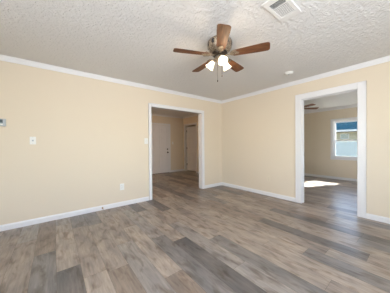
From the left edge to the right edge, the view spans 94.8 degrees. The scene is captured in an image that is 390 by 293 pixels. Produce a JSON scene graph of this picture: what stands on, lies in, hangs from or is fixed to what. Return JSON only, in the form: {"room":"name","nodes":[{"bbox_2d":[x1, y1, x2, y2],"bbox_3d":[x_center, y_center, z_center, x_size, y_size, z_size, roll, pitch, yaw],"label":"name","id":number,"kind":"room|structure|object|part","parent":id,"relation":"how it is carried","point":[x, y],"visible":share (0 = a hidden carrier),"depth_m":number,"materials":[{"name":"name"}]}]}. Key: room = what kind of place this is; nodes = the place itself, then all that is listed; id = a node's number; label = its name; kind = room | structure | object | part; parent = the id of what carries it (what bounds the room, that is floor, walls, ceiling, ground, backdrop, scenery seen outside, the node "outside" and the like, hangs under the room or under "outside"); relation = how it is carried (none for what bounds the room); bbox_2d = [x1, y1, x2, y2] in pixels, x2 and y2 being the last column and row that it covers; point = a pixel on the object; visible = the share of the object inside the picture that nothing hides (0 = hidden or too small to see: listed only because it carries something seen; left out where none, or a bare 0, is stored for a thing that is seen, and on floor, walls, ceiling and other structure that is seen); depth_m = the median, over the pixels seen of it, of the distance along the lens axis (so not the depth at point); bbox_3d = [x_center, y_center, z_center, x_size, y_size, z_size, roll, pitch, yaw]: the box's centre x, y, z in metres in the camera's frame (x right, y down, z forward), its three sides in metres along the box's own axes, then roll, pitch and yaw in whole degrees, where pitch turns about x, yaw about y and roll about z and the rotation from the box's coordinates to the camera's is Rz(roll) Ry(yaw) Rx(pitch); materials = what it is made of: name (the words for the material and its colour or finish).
{"room":"empty living room","nodes":[
{"label":"empty living room","id":0,"kind":"room"},
{"bbox_2d":[0,60,221,224],"bbox_3d":[-0.320,-0.133,4.442,9.960,2.540,0.130,-1,1,-38],"label":"wall","id":1,"kind":"structure","parent":0,"point":[90,133],"depth_m":3.00,"materials":[{"name":"beige paint"}]},
{"bbox_2d":[0,119,5,125],"bbox_3d":[-2.701,-0.333,2.464,0.144,0.104,0.031,-1,1,-38],"label":"thermostat","id":2,"kind":"object","parent":1,"relation":"attached to","point":[2,121],"visible":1,"depth_m":2.48,"materials":[{"name":"grey plastic"}]},
{"bbox_2d":[30,137,35,143],"bbox_3d":[-2.433,-0.089,2.689,0.070,0.115,0.008,-1,1,-38],"label":"wall jack plate","id":3,"kind":"object","parent":1,"relation":"attached to","point":[32,139],"visible":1,"depth_m":2.69,"materials":[{"name":"white plastic"}]},
{"bbox_2d":[0,54,221,103],"bbox_3d":[-1.653,-1.245,3.284,6.200,0.072,0.034,-1,1,-38],"label":"trim","id":4,"kind":"structure","parent":1,"relation":"attached to","point":[2,57],"depth_m":3.15,"materials":[{"name":"white paint"}]},
{"bbox_2d":[0,182,221,231],"bbox_3d":[-1.640,1.118,3.314,6.200,0.082,0.016,-1,1,-38],"label":"baseboard","id":5,"kind":"structure","parent":1,"relation":"attached to","point":[9,226],"depth_m":2.98,"materials":[{"name":"white paint"}]},
{"bbox_2d":[148,103,204,199],"bbox_3d":[-0.416,0.099,4.367,1.565,2.080,0.176,-1,1,-38],"label":"door frame","id":6,"kind":"structure","parent":1,"relation":"attached to","point":[200,113],"depth_m":4.52,"materials":[{"name":"white paint"}]},
{"bbox_2d":[151,108,193,116],"bbox_3d":[-0.550,-1.369,6.326,5.700,0.100,3.120,-1,1,-38],"label":"ceiling","id":7,"kind":"structure","parent":0,"point":[153,110],"depth_m":7.16,"materials":[{"name":"white paint"}]},
{"bbox_2d":[152,116,195,169],"bbox_3d":[-1.466,-0.153,7.512,5.700,2.540,0.130,-1,1,-38],"label":"wall","id":8,"kind":"structure","parent":0,"point":[176,124],"depth_m":7.91,"materials":[{"name":"beige paint"}]},
{"bbox_2d":[152,123,170,173],"bbox_3d":[-1.426,0.077,7.413,0.979,2.082,0.098,-1,1,-38],"label":"door","id":9,"kind":"structure","parent":8,"relation":"in","point":[161,133],"depth_m":7.46,"materials":[{"name":"white paint"}]},
{"bbox_2d":[151,114,197,118],"bbox_3d":[-1.181,-1.272,5.747,3.990,0.072,2.990,-1,1,-38],"label":"trim","id":10,"kind":"structure","parent":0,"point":[151,114],"depth_m":7.61,"materials":[{"name":"white paint"}]},
{"bbox_2d":[183,116,198,171],"bbox_3d":[0.446,-0.164,7.032,0.130,2.540,2.990,-1,1,-38],"label":"wall","id":11,"kind":"structure","parent":0,"point":[194,119],"depth_m":7.50,"materials":[{"name":"beige paint"}]},
{"bbox_2d":[184,122,196,172],"bbox_3d":[-0.042,0.052,7.877,0.438,2.100,0.920,-1,1,-38],"label":"door","id":12,"kind":"structure","parent":11,"relation":"in","point":[190,133],"depth_m":8.02,"materials":[{"name":"white paint"}]},
{"bbox_2d":[0,170,389,292],"bbox_3d":[0.498,1.141,3.429,9.800,0.001,8.820,-1,1,-38],"label":"floor","id":13,"kind":"structure","parent":0,"point":[188,238],"depth_m":2.08,"materials":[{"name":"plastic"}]},
{"bbox_2d":[0,0,389,100],"bbox_3d":[0.058,-1.323,1.006,6.330,0.100,5.730,-1,1,-38],"label":"ceiling","id":14,"kind":"structure","parent":0,"point":[135,41],"depth_m":2.12,"materials":[{"name":"white paint"}]},
{"bbox_2d":[173,24,269,81],"bbox_3d":[0.297,-1.039,2.224,1.098,0.496,1.082,-1,1,-38],"label":"ceiling fan","id":15,"kind":"object","parent":14,"relation":"hanging from","point":[219,45],"visible":1,"depth_m":2.09,"materials":[{"name":"brown wood"}]},
{"bbox_3d":[-0.044,-1.108,2.104,0.418,0.006,0.132,-1,12,-14],"label":"blade","id":16,"kind":"part","parent":15,"relation":"part of","materials":[{"name":"brown wood"}]},
{"bbox_3d":[0.111,-1.113,2.497,0.132,0.006,0.418,-14,8,-32],"label":"blade","id":17,"kind":"part","parent":15,"relation":"part of","materials":[{"name":"brown wood"}]},
{"bbox_3d":[0.183,-1.009,2.241,0.107,0.117,0.112,-1,1,-38],"label":"lamp shade","id":18,"kind":"part","parent":15,"relation":"part of","materials":[{"name":"white glass"}]},
{"bbox_3d":[0.316,-1.009,2.065,0.106,0.117,0.112,-1,1,-38],"label":"lamp shade","id":19,"kind":"part","parent":15,"relation":"part of","materials":[{"name":"white glass"}]},
{"bbox_3d":[0.280,-1.108,1.835,0.132,0.006,0.418,11,1,3],"label":"blade","id":20,"kind":"part","parent":15,"relation":"part of","materials":[{"name":"brown wood"}]},
{"bbox_3d":[0.411,-1.011,2.271,0.105,0.117,0.110,0,1,16],"label":"lamp shade","id":21,"kind":"part","parent":15,"relation":"part of","materials":[{"name":"white glass"}]},
{"bbox_3d":[0.532,-1.116,2.470,0.132,0.006,0.418,-14,-8,39],"label":"blade","id":22,"kind":"part","parent":15,"relation":"part of","materials":[{"name":"brown wood"}]},
{"bbox_3d":[0.637,-1.113,2.061,0.418,0.006,0.132,0,-10,22],"label":"blade","id":23,"kind":"part","parent":15,"relation":"part of","materials":[{"name":"brown wood"}]},
{"bbox_2d":[262,0,301,21],"bbox_3d":[0.807,-1.280,1.660,0.374,0.011,0.192,-1,1,-38],"label":"ceiling vent","id":24,"kind":"object","parent":14,"relation":"in","point":[282,10],"visible":1,"depth_m":1.66,"materials":[{"name":"white metal"}]},
{"bbox_2d":[284,71,292,75],"bbox_3d":[1.659,-1.285,3.165,0.142,0.043,0.142,-1,1,-38],"label":"smoke detector","id":25,"kind":"object","parent":14,"relation":"attached to","point":[287,73],"visible":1,"depth_m":3.13,"materials":[{"name":"white plastic"}]},
{"bbox_2d":[222,61,389,217],"bbox_3d":[2.604,-0.143,3.017,0.130,2.540,5.730,-1,1,-38],"label":"wall","id":26,"kind":"structure","parent":0,"point":[258,131],"depth_m":3.82,"materials":[{"name":"beige paint"}]},
{"bbox_2d":[222,56,389,102],"bbox_3d":[2.491,-1.276,3.006,0.034,0.072,5.600,-1,1,-38],"label":"trim","id":27,"kind":"structure","parent":26,"relation":"attached to","point":[387,58],"depth_m":3.27,"materials":[{"name":"white paint"}]},
{"bbox_2d":[222,182,389,223],"bbox_3d":[2.517,1.087,3.034,0.016,0.082,5.600,-1,1,-38],"label":"baseboard","id":28,"kind":"structure","parent":26,"relation":"attached to","point":[368,216],"depth_m":3.89,"materials":[{"name":"white paint"}]},
{"bbox_2d":[295,81,365,217],"bbox_3d":[2.415,0.048,3.260,0.176,2.157,1.044,-1,1,-38],"label":"door frame","id":29,"kind":"structure","parent":26,"relation":"attached to","point":[360,87],"depth_m":2.99,"materials":[{"name":"white paint"}]},
{"bbox_2d":[304,173,356,181],"bbox_3d":[3.515,1.063,4.712,3.370,0.082,4.200,-1,1,-38],"label":"baseboard","id":30,"kind":"structure","parent":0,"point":[305,174],"depth_m":6.04,"materials":[{"name":"white paint"}]},
{"bbox_2d":[304,107,356,178],"bbox_3d":[4.920,-0.187,5.732,0.130,2.540,4.330,-1,1,-38],"label":"wall","id":31,"kind":"structure","parent":0,"point":[317,160],"depth_m":6.23,"materials":[{"name":"beige paint"}]},
{"bbox_2d":[304,104,356,113],"bbox_3d":[3.497,-1.238,4.690,3.370,0.095,4.200,-1,1,-38],"label":"trim","id":32,"kind":"structure","parent":31,"relation":"attached to","point":[352,105],"depth_m":5.99,"materials":[{"name":"white paint"}]},
{"bbox_2d":[330,117,356,160],"bbox_3d":[4.909,-0.237,5.732,0.147,1.350,0.915,-1,1,-38],"label":"window","id":33,"kind":"structure","parent":31,"relation":"in","point":[333,122],"depth_m":5.99,"materials":[{"name":"white paint"}]},
{"bbox_3d":[4.930,-0.497,5.748,0.028,0.655,0.739,-1,1,-38],"label":"sash","id":34,"kind":"part","parent":33,"relation":"part of","materials":[{"name":"white paint"}]},
{"bbox_3d":[4.909,0.071,5.734,0.028,0.559,0.739,-1,1,-38],"label":"sash","id":35,"kind":"part","parent":33,"relation":"part of","materials":[{"name":"glass"}]},
{"bbox_2d":[304,91,356,110],"bbox_3d":[3.587,-1.361,4.678,3.500,0.150,4.330,-1,1,-38],"label":"ceiling","id":36,"kind":"structure","parent":0,"point":[350,98],"depth_m":5.14,"materials":[{"name":"white paint"}]},
{"bbox_2d":[304,104,318,108],"bbox_3d":[2.958,-1.039,5.308,1.183,0.496,1.195,-1,1,-38],"label":"ceiling fan","id":37,"kind":"object","parent":36,"relation":"hanging from","point":[308,105],"visible":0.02,"depth_m":5.03,"materials":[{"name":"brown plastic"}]},
{"label":"outside","id":38,"kind":"structure","parent":0,"visible":0},
{"label":"ground","id":39,"kind":"structure","parent":38,"visible":0},
{"bbox_2d":[336,121,356,156],"bbox_3d":[12.766,-0.703,13.395,7.950,4.000,14.800,-1,1,-38],"label":"house","id":40,"kind":"structure","parent":39,"relation":"on","point":[345,130],"depth_m":11.58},
{"bbox_3d":[9.723,-0.662,11.634,0.010,0.280,0.360,-1,1,-38],"label":"pane","id":41,"kind":"part","parent":40,"relation":"part of","materials":[{"name":"grey"}]}
]}

